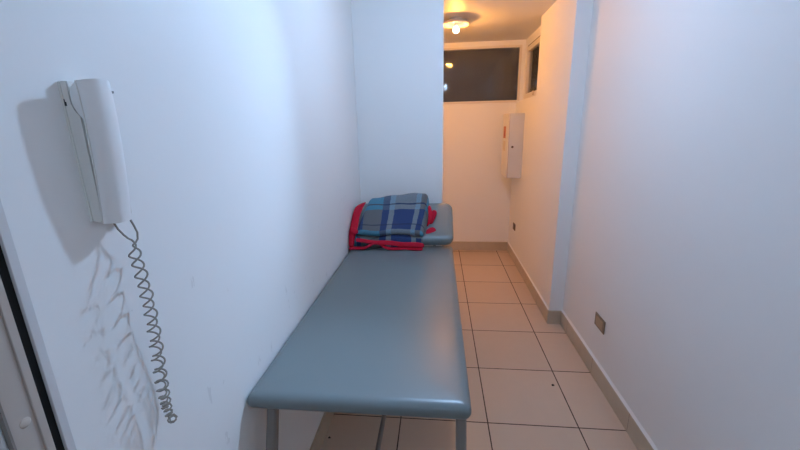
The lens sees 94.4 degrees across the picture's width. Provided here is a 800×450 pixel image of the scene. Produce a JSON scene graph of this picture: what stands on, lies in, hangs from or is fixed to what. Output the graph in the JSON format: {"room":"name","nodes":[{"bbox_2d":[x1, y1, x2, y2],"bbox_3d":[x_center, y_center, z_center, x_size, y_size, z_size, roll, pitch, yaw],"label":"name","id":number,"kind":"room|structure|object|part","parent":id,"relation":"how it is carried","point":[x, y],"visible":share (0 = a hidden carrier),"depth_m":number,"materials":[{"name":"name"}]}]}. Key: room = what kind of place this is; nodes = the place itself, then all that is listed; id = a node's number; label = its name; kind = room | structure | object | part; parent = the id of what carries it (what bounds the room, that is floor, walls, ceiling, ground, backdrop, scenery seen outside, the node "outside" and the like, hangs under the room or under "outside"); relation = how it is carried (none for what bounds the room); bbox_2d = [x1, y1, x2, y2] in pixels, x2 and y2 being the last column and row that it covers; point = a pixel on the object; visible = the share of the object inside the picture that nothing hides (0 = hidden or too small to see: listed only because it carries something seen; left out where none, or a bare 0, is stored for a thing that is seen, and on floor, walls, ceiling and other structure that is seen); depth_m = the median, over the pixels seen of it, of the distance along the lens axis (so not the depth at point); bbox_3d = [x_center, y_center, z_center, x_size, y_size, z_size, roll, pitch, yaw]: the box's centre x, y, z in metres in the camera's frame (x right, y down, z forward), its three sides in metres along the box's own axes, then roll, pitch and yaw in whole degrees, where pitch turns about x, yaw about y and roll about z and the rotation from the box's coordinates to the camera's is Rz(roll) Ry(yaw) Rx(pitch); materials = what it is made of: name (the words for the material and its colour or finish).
{"room":"examination room","nodes":[
{"label":"examination room","id":0,"kind":"room"},
{"bbox_2d":[0,0,360,449],"bbox_3d":[-0.478,-0.096,1.646,0.150,2.360,5.719,0,15,6],"label":"wall","id":1,"kind":"structure","parent":0,"point":[237,119],"depth_m":0.84,"materials":[{"name":"white paint"}]},
{"bbox_2d":[0,199,76,449],"bbox_3d":[-0.559,0.449,0.110,0.104,2.100,0.970,0,15,6],"label":"door","id":2,"kind":"structure","parent":1,"relation":"in","point":[33,416],"depth_m":0.51,"materials":[{"name":"white"}]},
{"bbox_2d":[57,78,177,423],"bbox_3d":[-0.476,0.090,0.664,0.054,0.656,0.064,0,15,6],"label":"intercom","id":3,"kind":"object","parent":1,"relation":"attached to","point":[88,105],"visible":1,"depth_m":0.59,"materials":[{"name":"white plastic"}]},
{"bbox_3d":[-0.509,-0.110,0.582,0.004,0.217,0.002,0,15,6],"label":"plate","id":4,"kind":"part","parent":3,"relation":"part of","materials":[{"name":"white plastic"}]},
{"bbox_3d":[-0.485,-0.108,0.580,0.014,0.220,0.002,0,15,6],"label":"trim","id":5,"kind":"part","parent":3,"relation":"part of","materials":[{"name":"white plastic"}]},
{"bbox_3d":[-0.471,0.191,0.700,0.052,0.442,0.042,0,15,6],"label":"coiled cord","id":6,"kind":"part","parent":3,"relation":"part of","materials":[{"name":"beige plastic"}]},
{"bbox_2d":[310,412,333,449],"bbox_3d":[-0.287,0.766,2.763,0.012,0.110,3.979,0,15,6],"label":"baseboard","id":7,"kind":"structure","parent":1,"relation":"attached to","point":[319,438],"depth_m":1.81,"materials":[{"name":"beige ceramic"}]},
{"bbox_2d":[351,0,443,245],"bbox_3d":[0.012,-0.399,2.740,0.602,2.360,0.146,0,15,6],"label":"wall partition","id":8,"kind":"structure","parent":0,"point":[398,45],"depth_m":2.53,"materials":[{"name":"white paint"}]},
{"bbox_2d":[321,250,636,449],"bbox_3d":[0.412,1.083,1.882,1.950,0.080,5.939,0,15,6],"label":"floor","id":9,"kind":"structure","parent":0,"point":[514,358],"depth_m":2.14,"materials":[{"name":"beige tile"}]},
{"bbox_2d":[247,203,471,449],"bbox_3d":[-0.047,0.553,1.856,0.666,0.979,1.849,0,15,6],"label":"examination table","id":10,"kind":"object","parent":9,"relation":"on","point":[383,336],"visible":0.76,"depth_m":1.32,"materials":[{"name":"grey leather"}]},
{"bbox_3d":[-0.402,0.894,1.153,0.031,0.681,0.242,0,15,6],"label":"leg","id":11,"kind":"part","parent":10,"relation":"part of","materials":[{"name":"grey paint"}]},
{"bbox_2d":[349,193,436,250],"bbox_3d":[-0.036,-0.033,2.447,0.557,0.310,0.353,0,15,6],"label":"blanket","id":12,"kind":"object","parent":10,"relation":"on","point":[392,219],"visible":0.99,"depth_m":2.37,"materials":[{"name":"fabric"}]},
{"bbox_3d":[0.180,0.897,1.095,0.031,0.681,0.242,0,15,6],"label":"leg","id":13,"kind":"part","parent":10,"relation":"part of","materials":[{"name":"grey paint"}]},
{"bbox_2d":[442,40,525,241],"bbox_3d":[0.648,-0.846,4.366,1.837,2.360,0.120,0,15,6],"label":"wall","id":14,"kind":"structure","parent":0,"point":[476,190],"depth_m":4.33,"materials":[{"name":"white paint"}]},
{"bbox_2d":[442,241,506,250],"bbox_3d":[0.610,0.257,4.598,1.399,0.110,0.012,0,15,6],"label":"baseboard","id":15,"kind":"structure","parent":14,"relation":"attached to","point":[456,245],"depth_m":4.55,"materials":[{"name":"beige tile"}]},
{"bbox_2d":[443,45,522,103],"bbox_3d":[0.640,-1.647,4.110,1.352,0.584,0.060,0,15,6],"label":"window","id":16,"kind":"structure","parent":14,"relation":"in","point":[499,46],"depth_m":4.02,"materials":[{"name":"white"}]},
{"bbox_2d":[444,0,556,42],"bbox_3d":[0.358,-1.274,1.254,1.950,0.080,5.939,0,15,6],"label":"ceiling","id":17,"kind":"structure","parent":0,"point":[490,20],"depth_m":3.11,"materials":[{"name":"paint"}]},
{"bbox_2d":[444,17,469,32],"bbox_3d":[0.471,-1.673,3.118,0.234,0.112,0.234,0,15,6],"label":"ceiling lamp","id":18,"kind":"object","parent":17,"relation":"attached to","point":[455,23],"visible":0.98,"depth_m":3.10,"materials":[{"name":"white"}]},
{"bbox_3d":[0.472,-1.645,3.126,0.052,0.052,0.052,0,15,6],"label":"bulb","id":19,"kind":"part","parent":18,"relation":"part of","materials":[{"name":"white glass"}]},
{"bbox_2d":[508,0,799,449],"bbox_3d":[1.144,-0.089,1.481,0.264,2.360,5.719,0,15,6],"label":"wall","id":20,"kind":"structure","parent":0,"point":[656,194],"depth_m":1.49,"materials":[{"name":"white paint"}]},
{"bbox_2d":[501,113,524,177],"bbox_3d":[1.182,-0.839,3.914,0.156,0.645,0.341,0,15,6],"label":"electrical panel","id":21,"kind":"object","parent":20,"relation":"attached to","point":[513,123],"visible":1,"depth_m":3.77,"materials":[{"name":"white metal"}]},
{"bbox_3d":[1.112,-0.840,3.924,0.011,0.637,0.327,0,15,6],"label":"door","id":22,"kind":"part","parent":21,"relation":"part of","materials":[{"name":"white metal"}]},
{"bbox_2d":[524,36,539,98],"bbox_3d":[1.302,-1.510,3.574,0.082,0.529,0.705,0,15,6],"label":"window","id":23,"kind":"structure","parent":20,"relation":"in","point":[532,60],"depth_m":3.71,"materials":[{"name":"white"}]},
{"bbox_3d":[1.311,-1.508,3.573,0.004,0.425,0.589,0,15,6],"label":"pane","id":24,"kind":"part","parent":23,"relation":"part of","materials":[{"name":"clear glass"}]},
{"bbox_2d":[507,242,657,449],"bbox_3d":[1.080,0.997,1.780,0.110,0.110,5.719,0,15,6],"label":"baseboard","id":25,"kind":"structure","parent":20,"relation":"attached to","point":[634,432],"depth_m":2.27,"materials":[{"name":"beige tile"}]},
{"bbox_2d":[594,312,605,334],"bbox_3d":[1.173,0.575,2.178,0.008,0.080,0.128,0,15,6],"label":"wall outlet","id":26,"kind":"object","parent":20,"relation":"attached to","point":[599,322],"visible":1,"depth_m":2.17,"materials":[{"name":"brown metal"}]}
]}

